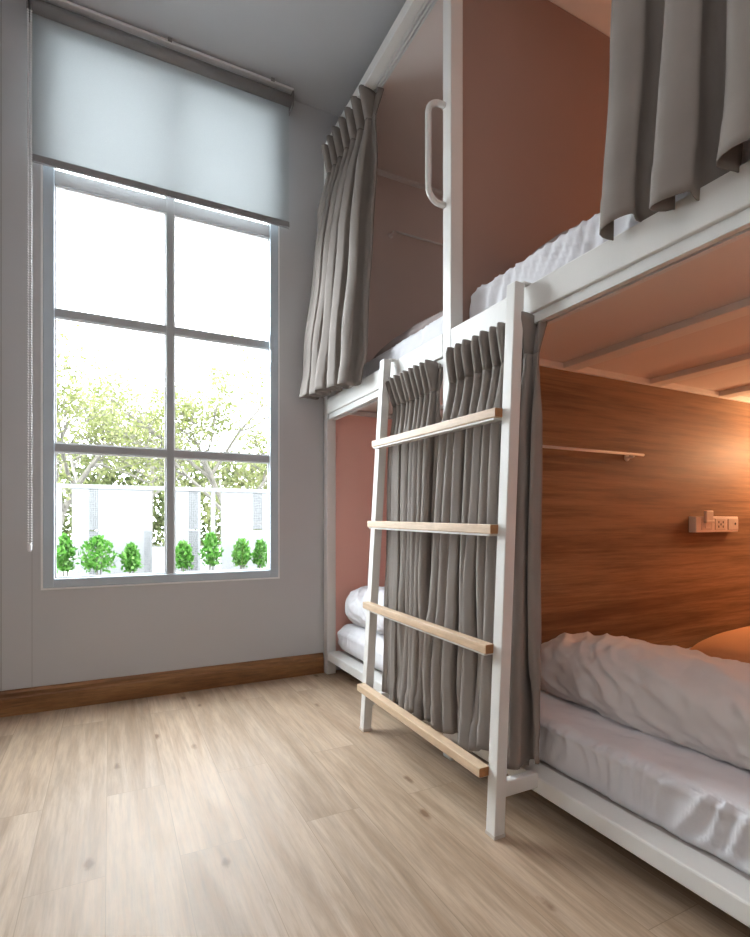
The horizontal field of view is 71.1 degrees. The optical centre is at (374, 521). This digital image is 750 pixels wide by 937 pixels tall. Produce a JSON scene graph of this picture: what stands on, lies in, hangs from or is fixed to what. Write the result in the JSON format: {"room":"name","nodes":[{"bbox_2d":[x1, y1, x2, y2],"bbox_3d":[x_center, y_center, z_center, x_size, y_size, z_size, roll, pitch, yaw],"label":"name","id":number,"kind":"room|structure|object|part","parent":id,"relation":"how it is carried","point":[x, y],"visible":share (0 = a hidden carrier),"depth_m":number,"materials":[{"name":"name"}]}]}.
{"room":"dormitory","nodes":[
{"label":"dormitory","id":0,"kind":"room"},
{"bbox_2d":[0,0,441,690],"bbox_3d":[-0.340,-0.835,3.436,5.390,3.590,0.140,0,0,-27],"label":"wall","id":1,"kind":"structure","parent":0,"point":[60,636],"depth_m":2.83,"materials":[{"name":"paint"}]},
{"bbox_2d":[41,165,279,589],"bbox_3d":[-1.149,-1.101,2.962,1.245,2.896,0.096,0,0,-27],"label":"window","id":2,"kind":"structure","parent":1,"relation":"in","point":[52,179],"depth_m":2.95,"materials":[{"name":"metal"}]},
{"bbox_2d":[26,0,293,551],"bbox_3d":[-1.115,-1.242,2.905,1.359,2.775,0.101,0,0,-27],"label":"roller blind","id":3,"kind":"object","parent":2,"relation":"attached to","point":[112,100],"visible":1,"depth_m":2.84,"materials":[{"name":"fabric"}]},
{"bbox_3d":[-1.694,-1.210,2.575,0.023,2.660,0.009,0,0,-27],"label":"bead chain","id":4,"kind":"part","parent":3,"relation":"part of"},
{"bbox_3d":[-1.117,-2.615,2.908,1.357,0.014,0.094,0,0,-27],"label":"head rail","id":5,"kind":"part","parent":3,"relation":"part of","materials":[{"name":"grey metal"}]},
{"bbox_2d":[0,653,323,717],"bbox_3d":[-1.475,0.897,2.772,2.565,0.125,0.022,0,0,-27],"label":"baseboard","id":6,"kind":"structure","parent":1,"relation":"attached to","point":[14,702],"depth_m":2.89,"materials":[{"name":"brown wood"}]},
{"bbox_2d":[67,0,405,116],"bbox_3d":[0.776,-2.680,1.226,5.390,0.100,5.090,0,0,-27],"label":"ceiling","id":7,"kind":"structure","parent":0,"point":[322,50],"depth_m":2.83,"materials":[{"name":"paint"}]},
{"bbox_2d":[0,669,749,936],"bbox_3d":[0.776,1.010,1.226,5.390,0.100,5.090,0,0,-27],"label":"floor","id":8,"kind":"structure","parent":0,"point":[264,808],"depth_m":1.60,"materials":[{"name":"brown wood"}]},
{"bbox_2d":[324,0,749,927],"bbox_3d":[1.416,-0.713,2.644,2.650,3.345,2.845,0,0,-27],"label":"bunk bed","id":9,"kind":"object","parent":8,"relation":"on","point":[491,116],"visible":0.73,"depth_m":2.41,"materials":[{"name":"white metal"}]},
{"bbox_3d":[-0.288,-0.685,3.344,0.060,3.290,0.060,0,0,-27],"label":"post","id":10,"kind":"part","parent":9,"relation":"part of","materials":[{"name":"white metal"}]},
{"bbox_2d":[299,84,383,399],"bbox_3d":[-0.210,-1.528,3.009,0.283,1.609,0.630,0,0,-27],"label":"curtain","id":11,"kind":"object","parent":9,"relation":"hanging from","point":[336,333],"visible":1,"depth_m":2.90,"materials":[{"name":"beige fabric"}]},
{"bbox_2d":[337,624,383,671],"bbox_3d":[1.001,0.725,3.248,2.205,0.188,1.269,0,0,-27],"label":"mattress","id":12,"kind":"object","parent":9,"relation":"on","point":[351,637],"visible":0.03,"depth_m":3.05,"materials":[{"name":"white fabric"}]},
{"bbox_2d":[345,586,383,634],"bbox_3d":[0.174,0.515,2.880,0.361,0.263,1.127,0,0,-27],"label":"duvet","id":13,"kind":"object","parent":12,"relation":"on","point":[354,609],"visible":0.16,"depth_m":3.08,"materials":[{"name":"white fabric"}]},
{"bbox_3d":[0.821,0.076,3.921,2.440,1.568,0.020,0,0,-27],"label":"panel","id":14,"kind":"part","parent":9,"relation":"part of","materials":[{"name":"pink paint"}]},
{"bbox_3d":[0.026,0.844,2.749,0.085,0.053,1.285,0,0,-27],"label":"rail","id":15,"kind":"part","parent":9,"relation":"part of","materials":[{"name":"white metal"}]},
{"bbox_3d":[0.013,-0.728,2.743,0.055,0.095,1.285,0,0,-27],"label":"rail","id":16,"kind":"part","parent":9,"relation":"part of","materials":[{"name":"white metal"}]},
{"bbox_3d":[0.821,-1.532,3.921,2.440,1.585,0.020,0,0,-27],"label":"panel","id":17,"kind":"part","parent":9,"relation":"part of","materials":[{"name":"pink paint"}]},
{"bbox_2d":[342,316,442,389],"bbox_3d":[1.020,-0.834,3.254,2.170,0.192,1.272,0,0,-27],"label":"mattress","id":18,"kind":"object","parent":9,"relation":"on","point":[434,329],"visible":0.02,"depth_m":2.57,"materials":[{"name":"white fabric"}]},
{"bbox_2d":[373,311,442,358],"bbox_3d":[0.387,-0.986,2.828,0.512,0.154,0.901,0,0,-27],"label":"blanket","id":19,"kind":"object","parent":18,"relation":"on","point":[414,329],"visible":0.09,"depth_m":2.71,"materials":[{"name":"white fabric"}]},
{"bbox_3d":[0.825,-0.709,3.913,2.440,0.027,0.042,0,0,-27],"label":"panel trim","id":20,"kind":"part","parent":9,"relation":"part of","materials":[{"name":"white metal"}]},
{"bbox_3d":[0.827,-2.330,3.910,2.440,0.024,0.047,0,0,-27],"label":"panel trim","id":21,"kind":"part","parent":9,"relation":"part of","materials":[{"name":"brown paint"}]},
{"bbox_2d":[382,359,442,721],"bbox_3d":[0.149,0.067,2.332,0.181,1.491,0.460,0,0,-27],"label":"curtain","id":22,"kind":"object","parent":9,"relation":"hanging from","point":[414,395],"visible":0.78,"depth_m":2.25,"materials":[{"name":"beige fabric"}]},
{"bbox_2d":[388,231,442,245],"bbox_3d":[0.558,-1.934,3.748,1.027,0.036,0.052,0,0,-27],"label":"towel rail","id":23,"kind":"object","parent":9,"relation":"attached to","point":[390,235],"visible":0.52,"depth_m":3.57,"materials":[{"name":"white metal"}]},
{"bbox_3d":[0.244,-1.498,2.126,0.092,0.433,0.025,0,0,-27],"label":"grab handle","id":24,"kind":"part","parent":9,"relation":"part of","materials":[{"name":"white metal"}]},
{"bbox_2d":[357,281,537,840],"bbox_3d":[0.222,0.089,2.069,0.238,1.742,0.994,0,0,-27],"label":"ladder","id":25,"kind":"object","parent":9,"relation":"attached to","point":[500,785],"visible":0.88,"depth_m":1.69,"materials":[{"name":"white metal"}]},
{"bbox_3d":[0.497,-0.778,1.729,0.055,0.008,0.036,0,0,-27],"label":"hook plate","id":26,"kind":"part","parent":25,"relation":"part of","materials":[{"name":"white metal"}]},
{"bbox_3d":[0.318,-0.685,2.144,0.060,3.290,0.058,0,0,-27],"label":"post","id":27,"kind":"part","parent":9,"relation":"part of","materials":[{"name":"white metal"}]},
{"bbox_2d":[423,311,547,769],"bbox_3d":[0.378,0.064,1.878,0.184,1.484,0.516,0,0,-27],"label":"curtain","id":28,"kind":"object","parent":9,"relation":"hanging from","point":[457,680],"visible":0.71,"depth_m":1.82,"materials":[{"name":"beige fabric"}]},
{"bbox_3d":[1.438,-1.540,2.700,2.440,1.600,0.020,0,0,-27],"label":"partition panel","id":29,"kind":"part","parent":9,"relation":"part of","materials":[{"name":"paint"}]},
{"bbox_2d":[542,445,644,460],"bbox_3d":[0.917,-0.317,2.394,0.875,0.036,0.052,0,0,-27],"label":"towel rail","id":30,"kind":"object","parent":9,"relation":"attached to","point":[627,457],"visible":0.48,"depth_m":2.43,"materials":[{"name":"brown wood"}]},
{"bbox_3d":[0.640,-0.728,1.500,0.055,0.095,1.384,0,0,-27],"label":"rail","id":31,"kind":"part","parent":9,"relation":"part of","materials":[{"name":"white metal"}]},
{"bbox_3d":[0.654,0.844,1.506,0.085,0.053,1.384,0,0,-27],"label":"rail","id":32,"kind":"part","parent":9,"relation":"part of","materials":[{"name":"white metal"}]},
{"bbox_2d":[469,139,749,317],"bbox_3d":[1.641,-0.839,2.011,2.174,0.201,1.376,0,0,-27],"label":"mattress","id":33,"kind":"object","parent":9,"relation":"on","point":[583,238],"visible":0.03,"depth_m":1.72,"materials":[{"name":"white fabric"}]},
{"bbox_2d":[531,224,578,254],"bbox_3d":[0.877,-1.030,2.123,0.540,0.236,0.430,0,0,-33],"label":"blanket","id":34,"kind":"object","parent":33,"relation":"on","point":[566,231],"visible":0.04,"depth_m":2.00,"materials":[{"name":"white fabric"}]},
{"bbox_2d":[539,647,749,875],"bbox_3d":[1.641,0.741,2.012,2.176,0.176,1.379,0,0,-27],"label":"mattress","id":35,"kind":"object","parent":9,"relation":"on","point":[702,800],"visible":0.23,"depth_m":1.44,"materials":[{"name":"white fabric"}]},
{"bbox_2d":[540,632,749,769],"bbox_3d":[1.041,0.562,1.663,0.463,0.277,1.237,0,0,-27],"label":"duvet","id":36,"kind":"object","parent":35,"relation":"on","point":[695,700],"visible":0.95,"depth_m":1.63,"materials":[{"name":"white fabric"}]},
{"bbox_2d":[689,626,749,663],"bbox_3d":[2.111,0.598,2.454,0.943,0.150,0.925,0,0,-27],"label":"pillow","id":37,"kind":"object","parent":35,"relation":"on","point":[734,644],"visible":0.88,"depth_m":2.48,"materials":[{"name":"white fabric"}]},
{"bbox_3d":[1.440,0.084,2.694,2.440,1.552,0.012,0,0,-27],"label":"walnut panel","id":38,"kind":"part","parent":9,"relation":"part of","materials":[{"name":"laminate"}]},
{"bbox_3d":[1.435,-0.707,2.704,2.440,0.030,0.065,0,0,-27],"label":"panel trim","id":39,"kind":"part","parent":9,"relation":"part of","materials":[{"name":"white wood"}]},
{"bbox_2d":[599,0,749,240],"bbox_3d":[0.784,-1.538,1.142,0.176,1.592,0.631,0,0,-27],"label":"curtain","id":40,"kind":"object","parent":9,"relation":"hanging from","point":[678,118],"visible":0.98,"depth_m":1.21,"materials":[{"name":"beige fabric"}]},
{"bbox_2d":[689,511,737,531],"bbox_3d":[1.800,-0.002,2.834,0.426,0.109,0.062,0,0,-27],"label":"power outlet","id":41,"kind":"object","parent":9,"relation":"attached to","point":[708,522],"visible":1,"depth_m":2.79,"materials":[{"name":"white plastic"}]},
{"label":"outside","id":42,"kind":"structure","parent":0,"visible":0},
{"bbox_2d":[56,544,220,575],"bbox_3d":[-3.007,0.770,9.286,21.000,0.300,12.710,0,0,-27],"label":"ground","id":43,"kind":"structure","parent":42,"point":[158,552],"depth_m":8.24,"materials":[{"name":"white"}]},
{"bbox_2d":[56,532,77,576],"bbox_3d":[-3.015,0.363,5.103,0.225,0.534,0.232,0,0,11],"label":"shrub","id":44,"kind":"object","parent":43,"relation":"on","point":[65,548],"visible":0.97,"depth_m":5.06,"materials":[{"name":"green plant"}]},
{"bbox_2d":[75,535,121,574],"bbox_3d":[-2.737,0.376,5.207,0.365,0.509,0.342,0,0,2],"label":"shrub","id":45,"kind":"object","parent":43,"relation":"on","point":[94,561],"visible":1,"depth_m":5.18,"materials":[{"name":"green plant"}]},
{"bbox_2d":[56,319,187,547],"bbox_3d":[-4.766,-1.061,8.438,3.113,3.423,4.494,0,0,6],"label":"tree","id":46,"kind":"object","parent":43,"relation":"on","point":[98,461],"visible":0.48,"depth_m":7.71,"materials":[{"name":"green plant"}]},
{"bbox_2d":[119,542,141,573],"bbox_3d":[-2.484,0.412,5.360,0.239,0.437,0.254,0,0,-27],"label":"shrub","id":47,"kind":"object","parent":43,"relation":"on","point":[130,557],"visible":1,"depth_m":5.31,"materials":[{"name":"green plant"}]},
{"bbox_2d":[63,370,224,537],"bbox_3d":[-4.813,-1.283,11.179,3.209,3.870,4.150,0,0,-27],"label":"tree","id":48,"kind":"object","parent":43,"relation":"on","point":[181,461],"visible":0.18,"depth_m":11.10,"materials":[{"name":"green plant"}]},
{"bbox_2d":[56,483,267,576],"bbox_3d":[-2.045,0.105,6.271,5.200,1.030,0.060,0,0,-27],"label":"fence","id":49,"kind":"object","parent":43,"relation":"on","point":[122,514],"visible":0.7,"depth_m":5.97,"materials":[{"name":"white paint"}]},
{"bbox_3d":[-3.369,0.105,5.603,0.045,0.940,0.050,0,0,-27],"label":"post","id":50,"kind":"part","parent":49,"relation":"part of","materials":[{"name":"white paint"}]},
{"bbox_3d":[-3.190,0.105,5.688,0.160,0.940,0.030,0,0,-27],"label":"solid panel","id":51,"kind":"part","parent":49,"relation":"part of","materials":[{"name":"white paint"}]},
{"bbox_3d":[-3.079,0.338,5.744,0.090,0.475,0.022,0,0,-27],"label":"perforated panel","id":52,"kind":"part","parent":49,"relation":"part of","materials":[{"name":"white metal"}]},
{"bbox_3d":[-3.079,-0.138,5.744,0.090,0.455,0.030,0,0,-27],"label":"perforated panel","id":53,"kind":"part","parent":49,"relation":"part of","materials":[{"name":"white metal"}]},
{"bbox_3d":[-2.849,0.105,5.860,0.425,0.940,0.030,0,0,-27],"label":"solid panel","id":54,"kind":"part","parent":49,"relation":"part of","materials":[{"name":"white paint"}]},
{"bbox_3d":[-2.605,0.105,5.983,0.120,0.940,0.030,0,0,-27],"label":"solid panel","id":55,"kind":"part","parent":49,"relation":"part of","materials":[{"name":"white paint"}]},
{"bbox_3d":[-2.585,0.338,5.975,0.080,0.475,0.003,0,0,-27],"label":"perforated panel","id":56,"kind":"part","parent":49,"relation":"part of","materials":[{"name":"white metal"}]},
{"bbox_3d":[-2.045,0.598,6.271,5.200,0.045,0.060,0,0,-27],"label":"rail","id":57,"kind":"part","parent":49,"relation":"part of","materials":[{"name":"white paint"}]},
{"bbox_3d":[-2.045,-0.388,6.271,5.200,0.045,0.060,0,0,-27],"label":"rail","id":58,"kind":"part","parent":49,"relation":"part of","materials":[{"name":"white paint"}]},
{"bbox_3d":[-2.288,0.105,6.143,0.210,0.940,0.030,0,0,-27],"label":"solid panel","id":59,"kind":"part","parent":49,"relation":"part of","materials":[{"name":"white paint"}]},
{"bbox_3d":[-2.150,0.338,6.213,0.100,0.475,0.022,0,0,-27],"label":"perforated panel","id":60,"kind":"part","parent":49,"relation":"part of","materials":[{"name":"white metal"}]},
{"bbox_3d":[-2.150,-0.138,6.213,0.100,0.455,0.030,0,0,-27],"label":"perforated panel","id":61,"kind":"part","parent":49,"relation":"part of","materials":[{"name":"white metal"}]},
{"bbox_3d":[-2.092,0.105,6.242,0.030,0.940,0.030,0,0,-27],"label":"solid panel","id":62,"kind":"part","parent":49,"relation":"part of","materials":[{"name":"white paint"}]},
{"bbox_3d":[-1.949,0.105,6.320,0.045,0.940,0.050,0,0,-27],"label":"post","id":63,"kind":"part","parent":49,"relation":"part of","materials":[{"name":"white paint"}]},
{"bbox_3d":[-1.693,0.105,6.444,0.385,0.940,0.030,0,0,-27],"label":"solid panel","id":64,"kind":"part","parent":49,"relation":"part of","materials":[{"name":"white paint"}]},
{"bbox_3d":[-1.687,0.105,6.428,0.080,0.940,0.003,0,0,-27],"label":"perforated panel","id":65,"kind":"part","parent":49,"relation":"part of","materials":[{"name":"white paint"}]},
{"bbox_3d":[-1.469,0.338,6.556,0.115,0.475,0.022,0,0,-27],"label":"perforated panel","id":66,"kind":"part","parent":49,"relation":"part of","materials":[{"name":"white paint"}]},
{"bbox_3d":[-1.469,-0.138,6.556,0.115,0.455,0.030,0,0,-27],"label":"perforated panel","id":67,"kind":"part","parent":49,"relation":"part of","materials":[{"name":"white metal"}]},
{"bbox_3d":[-1.306,0.105,6.638,0.250,0.940,0.030,0,0,-27],"label":"solid panel","id":68,"kind":"part","parent":49,"relation":"part of","materials":[{"name":"white paint"}]},
{"bbox_2d":[56,440,267,545],"bbox_3d":[-4.739,-0.636,13.858,11.344,2.912,1.102,0,0,-27],"label":"hedge","id":69,"kind":"object","parent":43,"relation":"on","point":[159,522],"visible":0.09,"depth_m":13.30,"materials":[{"name":"green plant"}]},
{"bbox_2d":[73,315,267,511],"bbox_3d":[-2.824,-1.253,8.579,4.205,3.812,2.905,0,0,-7],"label":"tree","id":70,"kind":"object","parent":43,"relation":"on","point":[187,410],"visible":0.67,"depth_m":8.35,"materials":[{"name":"green plant"}]},
{"bbox_2d":[175,540,194,571],"bbox_3d":[-2.041,0.408,5.577,0.237,0.445,0.256,0,0,-27],"label":"shrub","id":71,"kind":"object","parent":43,"relation":"on","point":[183,555],"visible":0.98,"depth_m":5.55,"materials":[{"name":"green plant"}]},
{"bbox_2d":[198,531,223,570],"bbox_3d":[-1.784,0.363,5.706,0.275,0.535,0.291,0,0,-27],"label":"shrub","id":72,"kind":"object","parent":43,"relation":"on","point":[210,541],"visible":0.99,"depth_m":5.67,"materials":[{"name":"green plant"}]},
{"bbox_2d":[201,372,267,525],"bbox_3d":[-1.582,-1.187,10.272,4.209,3.679,2.898,0,0,-27],"label":"tree","id":73,"kind":"object","parent":43,"relation":"on","point":[250,478],"visible":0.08,"depth_m":10.11,"materials":[{"name":"green plant"}]},
{"bbox_2d":[231,538,254,568],"bbox_3d":[-1.479,0.401,5.854,0.260,0.458,0.255,0,0,-27],"label":"shrub","id":74,"kind":"object","parent":43,"relation":"on","point":[241,554],"visible":0.99,"depth_m":5.82,"materials":[{"name":"green plant"}]},
{"bbox_2d":[251,538,267,568],"bbox_3d":[-1.286,0.407,5.961,0.226,0.447,0.206,0,0,-2],"label":"shrub","id":75,"kind":"object","parent":43,"relation":"on","point":[259,557],"visible":0.98,"depth_m":5.92,"materials":[{"name":"green plant"}]}
]}

